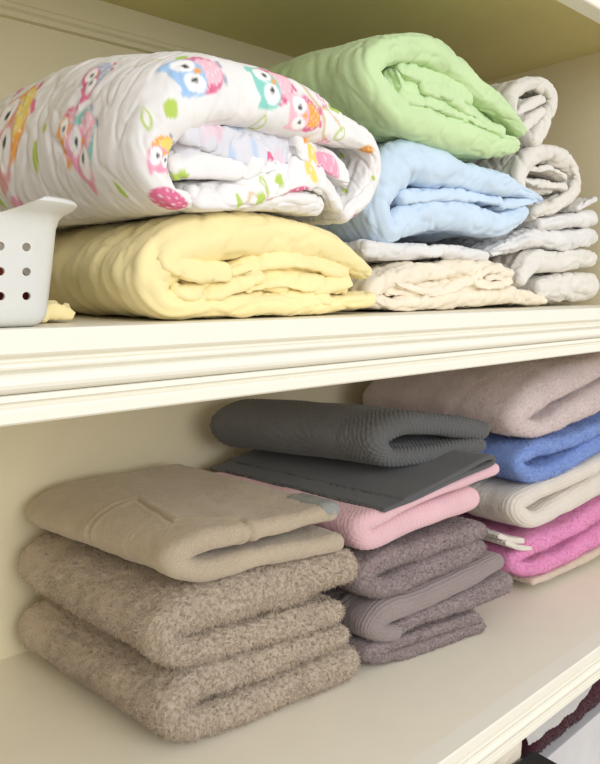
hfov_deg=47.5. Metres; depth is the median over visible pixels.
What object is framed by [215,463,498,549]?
folded towel
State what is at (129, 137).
quilt
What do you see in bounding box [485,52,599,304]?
wall
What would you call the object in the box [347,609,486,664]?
folded towel
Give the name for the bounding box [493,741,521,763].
folded cloth
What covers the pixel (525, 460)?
folded towel
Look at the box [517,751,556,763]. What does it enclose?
case
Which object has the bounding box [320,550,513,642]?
folded towel
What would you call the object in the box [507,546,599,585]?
folded towel
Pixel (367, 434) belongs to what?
folded towel
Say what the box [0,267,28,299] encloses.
folded cloth
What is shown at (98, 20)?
trim
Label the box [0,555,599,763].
shelf
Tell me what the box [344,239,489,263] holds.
sheet
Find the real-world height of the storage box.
0.142 m
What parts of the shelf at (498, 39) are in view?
moulding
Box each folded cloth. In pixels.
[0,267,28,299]
[210,449,495,512]
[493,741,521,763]
[526,685,591,744]
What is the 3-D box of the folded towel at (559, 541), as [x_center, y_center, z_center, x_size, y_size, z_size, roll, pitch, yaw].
[0.281,0.196,0.996,0.306,0.084,0.244,-6,10,-38]
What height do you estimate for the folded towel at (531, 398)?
0.113 m
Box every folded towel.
[16,533,359,670]
[16,598,360,745]
[26,464,343,581]
[209,398,489,466]
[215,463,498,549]
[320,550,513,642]
[337,516,488,599]
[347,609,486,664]
[362,352,599,437]
[456,495,599,576]
[465,452,599,550]
[479,411,599,482]
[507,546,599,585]
[521,679,599,757]
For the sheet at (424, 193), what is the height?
0.098 m
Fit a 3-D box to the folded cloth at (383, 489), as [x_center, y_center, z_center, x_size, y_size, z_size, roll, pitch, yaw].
[0.052,0.092,0.782,0.301,0.044,0.142,6,10,39]
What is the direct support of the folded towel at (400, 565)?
on the folded towel at (479, 582)
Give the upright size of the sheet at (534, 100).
0.077 m
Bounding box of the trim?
[0,0,294,68]
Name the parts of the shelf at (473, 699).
moulding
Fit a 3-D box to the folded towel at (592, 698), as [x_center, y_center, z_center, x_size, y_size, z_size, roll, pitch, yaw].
[0.321,0.424,1.001,0.311,0.048,0.226,-7,10,-41]
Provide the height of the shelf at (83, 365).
0.047 m
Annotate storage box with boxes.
[518,703,599,763]
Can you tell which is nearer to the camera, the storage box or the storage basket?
the storage basket
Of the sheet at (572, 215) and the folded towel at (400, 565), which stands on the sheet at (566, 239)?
the sheet at (572, 215)
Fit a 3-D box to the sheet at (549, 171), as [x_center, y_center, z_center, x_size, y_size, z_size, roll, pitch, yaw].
[0.205,-0.235,0.850,0.144,0.091,0.243,-7,10,-41]
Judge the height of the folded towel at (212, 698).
0.082 m
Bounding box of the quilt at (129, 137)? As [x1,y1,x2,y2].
[0,51,380,232]
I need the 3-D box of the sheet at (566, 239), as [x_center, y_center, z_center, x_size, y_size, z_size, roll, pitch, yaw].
[0.206,-0.172,0.859,0.234,0.046,0.243,-7,10,-41]
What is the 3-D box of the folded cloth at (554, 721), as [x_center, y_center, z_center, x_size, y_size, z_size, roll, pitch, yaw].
[0.312,0.359,0.977,0.321,0.100,0.232,-7,10,-41]
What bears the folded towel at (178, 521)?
on the folded towel at (172, 622)
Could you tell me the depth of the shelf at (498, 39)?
0.77 m
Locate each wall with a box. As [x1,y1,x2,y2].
[0,16,373,659]
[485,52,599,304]
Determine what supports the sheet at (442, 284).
on the shelf at (83, 365)
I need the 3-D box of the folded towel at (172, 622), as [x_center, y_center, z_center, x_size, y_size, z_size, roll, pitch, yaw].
[-0.116,0.192,0.681,0.288,0.088,0.222,7,10,42]
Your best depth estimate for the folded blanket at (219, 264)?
0.45 m
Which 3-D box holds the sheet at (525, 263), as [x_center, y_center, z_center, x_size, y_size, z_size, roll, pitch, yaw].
[0.228,-0.146,0.881,0.181,0.050,0.242,-7,10,-41]
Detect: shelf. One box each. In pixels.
[0,304,599,426]
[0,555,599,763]
[101,0,599,81]
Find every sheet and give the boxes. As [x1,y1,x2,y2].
[313,138,543,242]
[341,259,546,310]
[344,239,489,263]
[409,228,597,256]
[464,144,580,222]
[488,249,596,286]
[490,76,557,148]
[513,196,597,231]
[516,272,599,302]
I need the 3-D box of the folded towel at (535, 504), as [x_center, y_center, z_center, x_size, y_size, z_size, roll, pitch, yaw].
[0.268,0.140,0.977,0.330,0.105,0.255,-7,10,-41]
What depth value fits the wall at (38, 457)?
0.73 m
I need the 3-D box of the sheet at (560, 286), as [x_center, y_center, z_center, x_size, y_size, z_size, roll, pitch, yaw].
[0.248,-0.125,0.903,0.149,0.041,0.241,-7,10,-41]
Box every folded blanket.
[41,211,375,322]
[264,32,526,161]
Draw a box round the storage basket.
[0,196,76,327]
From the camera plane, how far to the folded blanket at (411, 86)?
0.59 m

